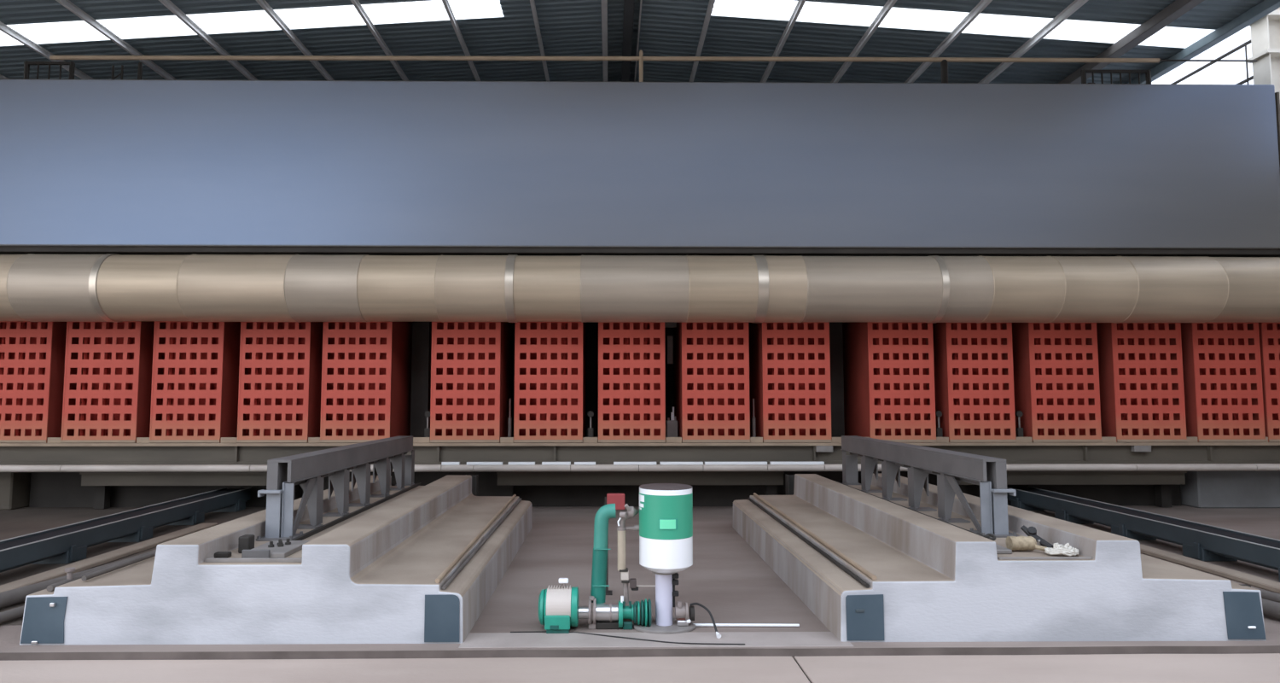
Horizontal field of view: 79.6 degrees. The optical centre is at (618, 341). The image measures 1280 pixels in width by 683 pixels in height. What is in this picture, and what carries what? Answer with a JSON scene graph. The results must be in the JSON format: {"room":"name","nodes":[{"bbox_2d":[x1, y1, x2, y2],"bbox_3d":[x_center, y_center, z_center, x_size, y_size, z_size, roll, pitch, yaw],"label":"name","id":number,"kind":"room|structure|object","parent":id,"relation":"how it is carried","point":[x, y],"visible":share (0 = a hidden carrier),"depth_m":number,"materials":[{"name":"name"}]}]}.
{"room":"brick factory","nodes":[
{"label":"brick factory","id":0,"kind":"room"},
{"bbox_2d":[0,0,1279,84],"bbox_3d":[-3.324,-4.917,12.410,25.620,1.163,16.920,0,-4,-1],"label":"ceiling","id":1,"kind":"structure","parent":0,"point":[1161,29],"depth_m":12.81,"materials":[{"name":"grey paint"}]},
{"bbox_2d":[0,504,1279,682],"bbox_3d":[-2.078,2.271,6.832,28.000,0.254,28.000,0,-4,-1],"label":"floor","id":2,"kind":"structure","parent":0,"point":[726,575],"depth_m":5.07,"materials":[{"name":"concrete"}]},
{"bbox_2d":[0,605,24,623],"bbox_3d":[-4.396,2.110,7.009,0.248,0.076,4.626,0,-4,4],"label":"pipe","id":3,"kind":"object","parent":2,"relation":"on","point":[16,613],"visible":0.09,"depth_m":5.63,"materials":[{"name":"grey metal"}]},
{"bbox_2d":[0,471,30,509],"bbox_3d":[-9.758,2.210,11.789,1.750,0.590,1.150,0,-4,-1],"label":"concrete pier","id":4,"kind":"object","parent":2,"relation":"on","point":[14,486],"visible":0.29,"depth_m":11.29,"materials":[{"name":"brown paint"}]},
{"bbox_2d":[0,551,148,608],"bbox_3d":[-4.713,2.101,7.159,0.256,0.114,4.328,0,-4,5],"label":"pipe","id":5,"kind":"object","parent":2,"relation":"on","point":[15,596],"visible":0.22,"depth_m":6.15,"materials":[{"name":"grey metal"}]},
{"bbox_2d":[0,522,217,592],"bbox_3d":[-5.181,2.143,7.107,0.200,0.050,5.400,0,-4,-1],"label":"kerb","id":6,"kind":"object","parent":2,"relation":"on","point":[84,564],"visible":0.76,"depth_m":7.68,"materials":[{"name":"concrete"}]},
{"bbox_2d":[0,487,251,572],"bbox_3d":[-5.642,2.045,7.460,0.414,0.296,8.100,0,-4,-1],"label":"beam","id":7,"kind":"structure","parent":2,"relation":"on","point":[66,544],"depth_m":8.43,"materials":[{"name":"black metal"}]},
{"bbox_2d":[79,471,298,508],"bbox_3d":[-6.247,2.177,11.259,3.040,0.560,0.410,0,-4,-1],"label":"beam","id":8,"kind":"structure","parent":2,"relation":"on","point":[102,481],"depth_m":11.11,"materials":[{"name":"brown paint"}]},
{"bbox_2d":[19,475,532,645],"bbox_3d":[-2.549,1.862,7.442,2.960,0.658,4.630,0,-4,-1],"label":"concrete foundation","id":9,"kind":"object","parent":2,"relation":"on","point":[369,576],"depth_m":5.17,"materials":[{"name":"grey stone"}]},
{"bbox_2d":[46,549,156,591],"bbox_3d":[-3.789,1.793,7.378,0.248,0.119,4.340,0,-4,-1],"label":"pipe","id":10,"kind":"object","parent":9,"relation":"on","point":[85,576],"visible":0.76,"depth_m":5.50,"materials":[{"name":"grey metal"}]},
{"bbox_2d":[214,534,254,558],"bbox_3d":[-2.747,1.465,5.505,0.111,0.120,0.299,-2,-4,22],"label":"block","id":11,"kind":"object","parent":9,"relation":"on","point":[246,541],"visible":0.8,"depth_m":5.54,"materials":[{"name":"black metal"}]},
{"bbox_2d":[241,538,309,558],"bbox_3d":[-2.494,1.496,5.609,0.300,0.075,0.500,0,-4,-1],"label":"anchor plate","id":12,"kind":"object","parent":9,"relation":"on","point":[279,548],"visible":0.94,"depth_m":5.51,"materials":[{"name":"grey paint"}]},
{"bbox_2d":[256,436,421,541],"bbox_3d":[-2.697,1.389,7.961,0.365,0.624,4.100,0,-4,-1],"label":"girder","id":13,"kind":"object","parent":9,"relation":"on","point":[307,469],"visible":0.97,"depth_m":7.00,"materials":[{"name":"grey metal"}]},
{"bbox_2d":[435,494,516,582],"bbox_3d":[-1.273,1.786,7.467,0.032,0.032,4.520,0,-4,-1],"label":"pipe","id":14,"kind":"object","parent":9,"relation":"on","point":[461,554],"visible":1,"depth_m":6.43,"materials":[{"name":"beige metal"}]},
{"bbox_2d":[442,498,521,589],"bbox_3d":[-1.214,1.833,7.464,0.032,0.028,4.520,0,-4,-1],"label":"pipe","id":15,"kind":"object","parent":9,"relation":"on","point":[446,584],"visible":1,"depth_m":6.42,"materials":[{"name":"metal"}]},
{"bbox_2d":[465,474,478,495],"bbox_3d":[-1.986,2.098,10.304,0.170,0.600,0.160,0,-4,-1],"label":"column","id":16,"kind":"structure","parent":2,"relation":"on","point":[474,478],"depth_m":10.31,"materials":[{"name":"metal"}]},
{"bbox_2d":[538,577,579,633],"bbox_3d":[-0.430,1.877,5.505,0.280,0.350,0.293,0,-4,-1],"label":"motor","id":17,"kind":"object","parent":2,"relation":"on","point":[558,607],"visible":0.98,"depth_m":5.39,"materials":[{"name":"teal paint"}]},
{"bbox_2d":[29,465,1181,506],"bbox_3d":[-0.132,2.163,11.699,17.400,0.670,0.150,0,-4,-1],"label":"wall","id":18,"kind":"structure","parent":2,"relation":"on","point":[47,489],"depth_m":11.60,"materials":[{"name":"concrete"}]},
{"bbox_2d":[578,595,651,629],"bbox_3d":[-0.027,1.938,5.515,0.521,0.228,0.196,0,-4,-1],"label":"pump","id":19,"kind":"object","parent":2,"relation":"on","point":[605,615],"visible":0.99,"depth_m":5.47,"materials":[{"name":"metal"}]},
{"bbox_2d":[590,503,616,603],"bbox_3d":[-0.114,1.539,5.600,0.186,0.707,0.115,0,-4,-1],"label":"pipe","id":20,"kind":"object","parent":19,"relation":"attached to","point":[605,512],"visible":0.97,"depth_m":5.56,"materials":[{"name":"teal metal"}]},
{"bbox_2d":[616,503,655,603],"bbox_3d":[0.128,1.533,5.563,0.279,0.716,0.106,0,-4,-1],"label":"beige riser","id":21,"kind":"object","parent":19,"relation":"attached to","point":[631,511],"visible":0.99,"depth_m":5.55,"materials":[{"name":"paint"}]},
{"bbox_2d":[629,577,636,587],"bbox_3d":[0.104,1.750,5.560,0.045,0.060,0.060,0,-4,-1],"label":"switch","id":22,"kind":"object","parent":21,"relation":"attached to","point":[632,580],"depth_m":5.53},
{"bbox_2d":[605,493,624,594],"bbox_3d":[-0.051,1.708,6.504,0.206,0.830,0.120,0,-4,-1],"label":"control box","id":23,"kind":"object","parent":2,"relation":"on","point":[617,498],"visible":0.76,"depth_m":6.48,"materials":[{"name":"paint"}]},
{"bbox_2d":[510,630,744,644],"bbox_3d":[0.042,2.028,5.262,1.628,0.013,0.094,-1,-4,12],"label":"cable","id":24,"kind":"object","parent":2,"relation":"on","point":[525,631],"visible":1,"depth_m":5.21,"materials":[{"name":"black rubber"}]},
{"bbox_2d":[496,470,784,495],"bbox_3d":[0.318,2.182,11.332,4.170,0.560,0.410,0,-4,-1],"label":"beam","id":25,"kind":"structure","parent":2,"relation":"on","point":[508,479],"depth_m":11.19,"materials":[{"name":"black metal"}]},
{"bbox_2d":[633,482,695,634],"bbox_3d":[0.329,1.551,5.557,0.424,1.007,0.390,3,-5,-35],"label":"storage tank","id":26,"kind":"object","parent":2,"relation":"on","point":[666,509],"visible":0.98,"depth_m":5.43,"materials":[{"name":"metal"}]},
{"bbox_2d":[674,600,694,625],"bbox_3d":[0.475,1.945,5.510,0.135,0.166,0.124,0,-4,-1],"label":"valve","id":27,"kind":"object","parent":26,"relation":"attached to","point":[681,611],"visible":1,"depth_m":5.47,"materials":[{"name":"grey metal"}]},
{"bbox_2d":[689,602,721,638],"bbox_3d":[0.618,1.950,5.386,0.067,0.180,0.315,3,-5,-33],"label":"cable","id":28,"kind":"object","parent":2,"relation":"on","point":[718,634],"visible":1,"depth_m":5.37,"materials":[{"name":"black rubber"}]},
{"bbox_2d":[692,622,799,626],"bbox_3d":[0.917,2.041,5.528,0.760,0.022,0.022,0,-4,1],"label":"rod","id":29,"kind":"object","parent":2,"relation":"on","point":[696,624],"visible":0.92,"depth_m":5.52,"materials":[{"name":"white paint"}]},
{"bbox_2d":[785,474,794,494],"bbox_3d":[2.354,2.101,10.352,0.170,0.600,0.160,0,-4,-1],"label":"column","id":30,"kind":"structure","parent":2,"relation":"on","point":[789,479],"depth_m":10.35,"materials":[{"name":"metal"}]},
{"bbox_2d":[732,473,1266,641],"bbox_3d":[2.926,1.858,7.510,2.907,0.675,4.618,0,-4,-1],"label":"concrete foundation","id":31,"kind":"object","parent":2,"relation":"on","point":[937,580],"depth_m":5.24,"materials":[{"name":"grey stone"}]},
{"bbox_2d":[747,497,869,587],"bbox_3d":[1.675,1.831,7.497,0.032,0.028,4.520,0,-4,-1],"label":"pipe","id":32,"kind":"object","parent":31,"relation":"on","point":[853,575],"visible":1,"depth_m":6.49,"materials":[{"name":"metal"}]},
{"bbox_2d":[753,492,876,580],"bbox_3d":[1.736,1.776,7.501,0.034,0.035,4.520,0,-4,0],"label":"pipe","id":33,"kind":"object","parent":31,"relation":"on","point":[840,554],"visible":1,"depth_m":6.48,"materials":[{"name":"beige metal"}]},
{"bbox_2d":[834,435,1019,537],"bbox_3d":[2.978,1.382,7.965,0.365,0.609,3.980,0,-4,-1],"label":"girder","id":34,"kind":"object","parent":31,"relation":"on","point":[951,468],"visible":0.99,"depth_m":7.05,"materials":[{"name":"grey metal"}]},
{"bbox_2d":[975,532,995,540],"bbox_3d":[2.712,1.462,5.740,0.214,0.061,0.059,0,-4,-1],"label":"shackle","id":35,"kind":"object","parent":31,"relation":"on","point":[987,535],"visible":0.44,"depth_m":5.73,"materials":[{"name":"metal"}]},
{"bbox_2d":[995,543,1012,553],"bbox_3d":[2.700,1.512,5.736,0.170,0.030,0.600,0,-4,-1],"label":"bar","id":36,"kind":"object","parent":31,"relation":"on","point":[1000,549],"visible":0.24,"depth_m":5.44,"materials":[{"name":"grey paint"}]},
{"bbox_2d":[1005,535,1047,551],"bbox_3d":[2.951,1.456,5.521,0.266,0.109,0.149,0,-4,-1],"label":"roll","id":37,"kind":"object","parent":31,"relation":"on","point":[1014,543],"visible":0.92,"depth_m":5.50,"materials":[{"name":"beige fabric"}]},
{"bbox_2d":[1020,524,1053,547],"bbox_3d":[3.070,1.439,5.636,0.074,0.159,0.227,4,-5,-41],"label":"ratchet tensioner","id":38,"kind":"object","parent":31,"relation":"on","point":[1031,531],"visible":0.73,"depth_m":5.63,"materials":[{"name":"black metal"}]},
{"bbox_2d":[1044,542,1079,556],"bbox_3d":[3.119,1.457,5.404,0.233,0.082,0.154,0,-4,-1],"label":"pile","id":39,"kind":"object","parent":31,"relation":"on","point":[1057,549],"visible":1,"depth_m":5.36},
{"bbox_2d":[959,471,1186,506],"bbox_3d":[6.642,2.187,11.402,3.340,0.560,0.410,0,-4,-1],"label":"beam","id":40,"kind":"structure","parent":2,"relation":"on","point":[1162,480],"depth_m":11.26,"materials":[{"name":"brown paint"}]},
{"bbox_2d":[1006,486,1279,581],"bbox_3d":[6.072,2.054,7.590,0.414,0.296,8.100,0,-4,-1],"label":"beam","id":41,"kind":"structure","parent":2,"relation":"on","point":[1203,542],"depth_m":8.46,"materials":[{"name":"black metal"}]},
{"bbox_2d":[1140,543,1279,593],"bbox_3d":[5.628,2.151,7.227,0.180,0.050,5.400,0,-4,-1],"label":"kerb","id":42,"kind":"object","parent":2,"relation":"on","point":[1257,581],"visible":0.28,"depth_m":7.20,"materials":[{"name":"concrete"}]},
{"bbox_2d":[1180,470,1279,507],"bbox_3d":[9.341,2.225,12.001,1.450,0.590,1.150,0,-4,-1],"label":"concrete block","id":43,"kind":"object","parent":2,"relation":"on","point":[1258,488],"visible":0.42,"depth_m":11.43,"materials":[{"name":"grey concrete"}]},
{"bbox_2d":[1246,7,1279,98],"bbox_3d":[10.537,-1.478,12.156,0.780,8.000,0.400,0,-4,-1],"label":"steel column","id":44,"kind":"structure","parent":2,"relation":"on","point":[1265,32],"depth_m":12.36,"materials":[{"name":"white metal"}]},
{"bbox_2d":[0,436,1279,465],"bbox_3d":[0.119,1.615,11.666,21.500,0.400,1.600,0,-4,-1],"label":"cross beam","id":45,"kind":"structure","parent":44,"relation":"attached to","point":[228,450],"depth_m":10.95,"materials":[{"name":"grey metal"}]},
{"bbox_2d":[0,320,67,442],"bbox_3d":[-8.565,0.532,11.566,0.965,1.890,1.362,0,-4,-1],"label":"brick stack","id":46,"kind":"object","parent":45,"relation":"on","point":[32,354],"visible":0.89,"depth_m":10.93,"materials":[{"name":"brick"}]},
{"bbox_2d":[60,320,154,442],"bbox_3d":[-7.355,0.533,11.580,1.046,1.890,1.362,0,-4,-1],"label":"brick stack","id":47,"kind":"object","parent":45,"relation":"on","point":[107,374],"visible":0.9,"depth_m":10.94,"materials":[{"name":"brick"}]},
{"bbox_2d":[148,320,240,442],"bbox_3d":[-6.145,0.533,11.593,0.989,1.890,1.362,0,-4,-1],"label":"brick stack","id":48,"kind":"object","parent":45,"relation":"on","point":[194,391],"visible":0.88,"depth_m":10.96,"materials":[{"name":"brick"}]},
{"bbox_2d":[236,321,323,442],"bbox_3d":[-4.914,0.534,11.607,0.991,1.890,1.362,0,-4,-1],"label":"brick stack","id":49,"kind":"object","parent":45,"relation":"on","point":[280,369],"visible":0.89,"depth_m":10.96,"materials":[{"name":"brick"}]},
{"bbox_2d":[320,321,412,442],"bbox_3d":[-3.747,0.535,11.620,0.982,1.890,1.362,0,-4,-1],"label":"brick stack","id":50,"kind":"object","parent":45,"relation":"on","point":[366,394],"visible":0.84,"depth_m":10.99,"materials":[{"name":"brick"}]},
{"bbox_2d":[424,410,430,436],"bbox_3d":[-2.745,1.182,11.034,0.079,0.365,0.060,0,-4,-1],"label":"switch","id":51,"kind":"object","parent":45,"relation":"on","point":[427,430],"visible":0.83,"depth_m":11.00,"materials":[{"name":"metal"}]},
{"bbox_2d":[430,321,512,442],"bbox_3d":[-2.194,0.537,11.637,0.984,1.890,1.362,0,-4,-1],"label":"brick stack","id":52,"kind":"object","parent":45,"relation":"on","point":[471,362],"visible":0.89,"depth_m":11.00,"materials":[{"name":"brick"}]},
{"bbox_2d":[507,398,511,436],"bbox_3d":[-1.585,1.143,11.180,0.048,0.620,0.050,0,-4,-1],"label":"hydraulic cylinder","id":53,"kind":"object","parent":45,"relation":"on","point":[509,417],"visible":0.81,"depth_m":11.16,"materials":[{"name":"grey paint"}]},
{"bbox_2d":[513,321,586,442],"bbox_3d":[-1.007,0.538,11.650,0.975,1.890,1.362,0,-4,-1],"label":"brick stack","id":54,"kind":"object","parent":45,"relation":"on","point":[550,357],"visible":0.9,"depth_m":11.00,"materials":[{"name":"brick"}]},
{"bbox_2d":[587,410,593,436],"bbox_3d":[-0.404,1.222,11.057,0.090,0.445,0.060,0,-4,-1],"label":"switch","id":55,"kind":"object","parent":45,"relation":"on","point":[590,413],"visible":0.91,"depth_m":11.03,"materials":[{"name":"metal"}]},
{"bbox_2d":[410,321,844,436],"bbox_3d":[0.120,-0.676,11.806,21.500,4.550,2.050,0,-4,-1],"label":"machine","id":56,"kind":"object","parent":45,"relation":"on","point":[421,331],"visible":0.07,"depth_m":11.79,"materials":[{"name":"metal"}]},
{"bbox_2d":[111,64,123,79],"bbox_3d":[-7.729,-3.609,11.805,0.168,1.300,0.032,0,-4,-1],"label":"post","id":57,"kind":"object","parent":56,"relation":"on","point":[113,66],"visible":0.23,"depth_m":11.83,"materials":[{"name":"metal"}]},
{"bbox_2d":[0,253,1279,323],"bbox_3d":[-0.018,-0.718,10.676,21.400,0.936,1.128,0,-4,-1],"label":"pipe","id":58,"kind":"object","parent":56,"relation":"attached to","point":[114,288],"visible":1,"depth_m":10.20,"materials":[{"name":"metal"}]},
{"bbox_2d":[0,78,1279,256],"bbox_3d":[0.308,-2.386,10.689,18.650,2.380,0.430,0,-4,-1],"label":"machine cover","id":59,"kind":"object","parent":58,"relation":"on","point":[88,166],"visible":1,"depth_m":10.50,"materials":[{"name":"blue metal"}]},
{"bbox_2d":[23,60,75,79],"bbox_3d":[-8.773,-3.635,11.796,0.751,1.350,0.070,0,-4,-1],"label":"railing","id":60,"kind":"object","parent":59,"relation":"on","point":[26,64],"visible":0.38,"depth_m":11.82,"materials":[{"name":"metal"}]},
{"bbox_2d":[49,50,1257,83],"bbox_3d":[0.611,-3.677,11.492,18.130,1.390,0.100,0,-4,-1],"label":"handrail","id":61,"kind":"object","parent":56,"relation":"on","point":[944,64],"visible":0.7,"depth_m":11.51,"materials":[{"name":"brown metal"}]},
{"bbox_2d":[664,322,676,363],"bbox_3d":[0.786,0.026,11.608,0.180,0.620,0.040,0,-4,-1],"label":"sensor","id":62,"kind":"object","parent":56,"relation":"hanging from","point":[670,358],"visible":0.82,"depth_m":11.59,"materials":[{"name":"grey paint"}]},
{"bbox_2d":[1080,69,1151,84],"bbox_3d":[7.780,-3.596,11.977,1.081,1.300,0.070,0,-4,-1],"label":"cage","id":63,"kind":"object","parent":56,"relation":"on","point":[1148,72],"visible":0.37,"depth_m":12.00,"materials":[{"name":"metal"}]},
{"bbox_2d":[598,321,665,442],"bbox_3d":[0.179,0.539,11.663,0.959,1.890,1.362,0,-4,-1],"label":"brick stack","id":64,"kind":"object","parent":45,"relation":"on","point":[631,381],"visible":0.88,"depth_m":11.01,"materials":[{"name":"brick"}]},
{"bbox_2d":[0,460,1279,471],"bbox_3d":[0.129,1.751,10.754,21.492,0.134,0.100,0,-4,-1],"label":"tube","id":65,"kind":"object","parent":45,"relation":"attached to","point":[709,465],"visible":0.87,"depth_m":10.71,"materials":[{"name":"paint"}]},
{"bbox_2d":[666,406,677,436],"bbox_3d":[0.788,1.216,11.351,0.160,0.500,0.100,0,-4,-1],"label":"block","id":66,"kind":"object","parent":45,"relation":"on","point":[672,425],"visible":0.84,"depth_m":11.30,"materials":[{"name":"grey paint"}]},
{"bbox_2d":[674,322,750,442],"bbox_3d":[1.383,0.540,11.677,0.961,1.890,1.362,0,-4,-1],"label":"brick stack","id":67,"kind":"object","parent":45,"relation":"on","point":[712,359],"visible":0.88,"depth_m":11.03,"materials":[{"name":"brick"}]},
{"bbox_2d":[751,398,756,436],"bbox_3d":[1.975,1.146,11.219,0.048,0.620,0.050,0,-4,-1],"label":"hydraulic cylinder","id":68,"kind":"object","parent":45,"relation":"on","point":[753,425],"visible":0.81,"depth_m":11.20,"materials":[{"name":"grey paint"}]},
{"bbox_2d":[748,321,831,442],"bbox_3d":[2.544,0.540,11.689,0.970,1.890,1.362,0,-4,-1],"label":"brick stack","id":69,"kind":"object","parent":45,"relation":"on","point":[789,363],"visible":0.87,"depth_m":11.05,"materials":[{"name":"brick"}]},
{"bbox_2d":[842,321,936,442],"bbox_3d":[4.059,0.542,11.706,0.941,1.890,1.362,0,-4,-1],"label":"brick stack","id":70,"kind":"object","parent":45,"relation":"on","point":[888,369],"visible":0.9,"depth_m":11.08,"materials":[{"name":"brick"}]},
{"bbox_2d":[935,410,942,436],"bbox_3d":[4.633,1.226,11.113,0.090,0.445,0.060,0,-4,-1],"label":"switch","id":71,"kind":"object","parent":45,"relation":"on","point":[939,430],"visible":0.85,"depth_m":11.10,"materials":[{"name":"metal"}]},
{"bbox_2d":[932,322,1016,442],"bbox_3d":[5.201,0.543,11.719,0.950,1.890,1.362,0,-4,-1],"label":"brick stack","id":72,"kind":"object","parent":45,"relation":"on","point":[974,394],"visible":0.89,"depth_m":11.08,"materials":[{"name":"brick"}]},
{"bbox_2d":[1015,410,1023,436],"bbox_3d":[5.790,1.192,11.128,0.092,0.368,0.060,0,-4,-1],"label":"switch","id":73,"kind":"object","parent":45,"relation":"on","point":[1019,430],"visible":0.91,"depth_m":11.09,"materials":[{"name":"metal"}]},
{"bbox_2d":[1011,322,1102,442],"bbox_3d":[6.418,0.544,11.732,0.990,1.890,1.362,0,-4,-1],"label":"brick stack","id":74,"kind":"object","parent":45,"relation":"on","point":[1056,390],"visible":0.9,"depth_m":11.10,"materials":[{"name":"brick"}]},
{"bbox_2d":[1096,322,1186,442],"bbox_3d":[7.637,0.545,11.746,1.004,1.890,1.362,0,-4,-1],"label":"brick stack","id":75,"kind":"object","parent":45,"relation":"on","point":[1140,364],"visible":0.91,"depth_m":11.11,"materials":[{"name":"brick"}]},
{"bbox_2d":[1180,322,1266,442],"bbox_3d":[8.797,0.545,11.759,0.969,1.890,1.362,0,-4,-1],"label":"brick stack","id":76,"kind":"object","parent":45,"relation":"on","point":[1223,387],"visible":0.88,"depth_m":11.11,"materials":[{"name":"brick"}]},
{"bbox_2d":[1258,322,1279,442],"bbox_3d":[9.824,0.546,11.770,0.984,1.890,1.362,0,-4,-1],"label":"brick stack","id":77,"kind":"object","parent":45,"relation":"on","point":[1269,332],"visible":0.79,"depth_m":11.11,"materials":[{"name":"brick"}]},
{"bbox_2d":[1245,41,1249,84],"bbox_3d":[10.310,-4.351,12.562,0.070,1.110,0.024,0,-4,-1],"label":"hanging cable","id":78,"kind":"object","parent":44,"relation":"hanging from","point":[1246,54],"visible":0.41,"depth_m":12.57,"materials":[{"name":"metal"}]},
{"bbox_2d":[1250,586,1279,602],"bbox_3d":[5.079,2.133,7.320,0.146,0.076,4.426,1,-4,-7],"label":"pipe","id":79,"kind":"object","parent":2,"relation":"on","point":[1268,595],"visible":0.05,"depth_m":6.15,"materials":[{"name":"grey metal"}]},
{"bbox_2d":[1261,598,1279,619],"bbox_3d":[4.634,2.105,7.213,0.242,0.114,4.637,1,-4,-7],"label":"pipe","id":80,"kind":"object","parent":2,"relation":"on","point":[1271,608],"visible":0.02,"depth_m":5.70,"materials":[{"name":"grey metal"}]},
{"bbox_2d":[1151,26,1253,84],"bbox_3d":[11.008,-2.212,11.713,0.230,9.500,17.200,0,-4,-1],"label":"window","id":81,"kind":"structure","parent":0,"point":[1233,47],"depth_m":13.99,"materials":[{"name":"glass"}]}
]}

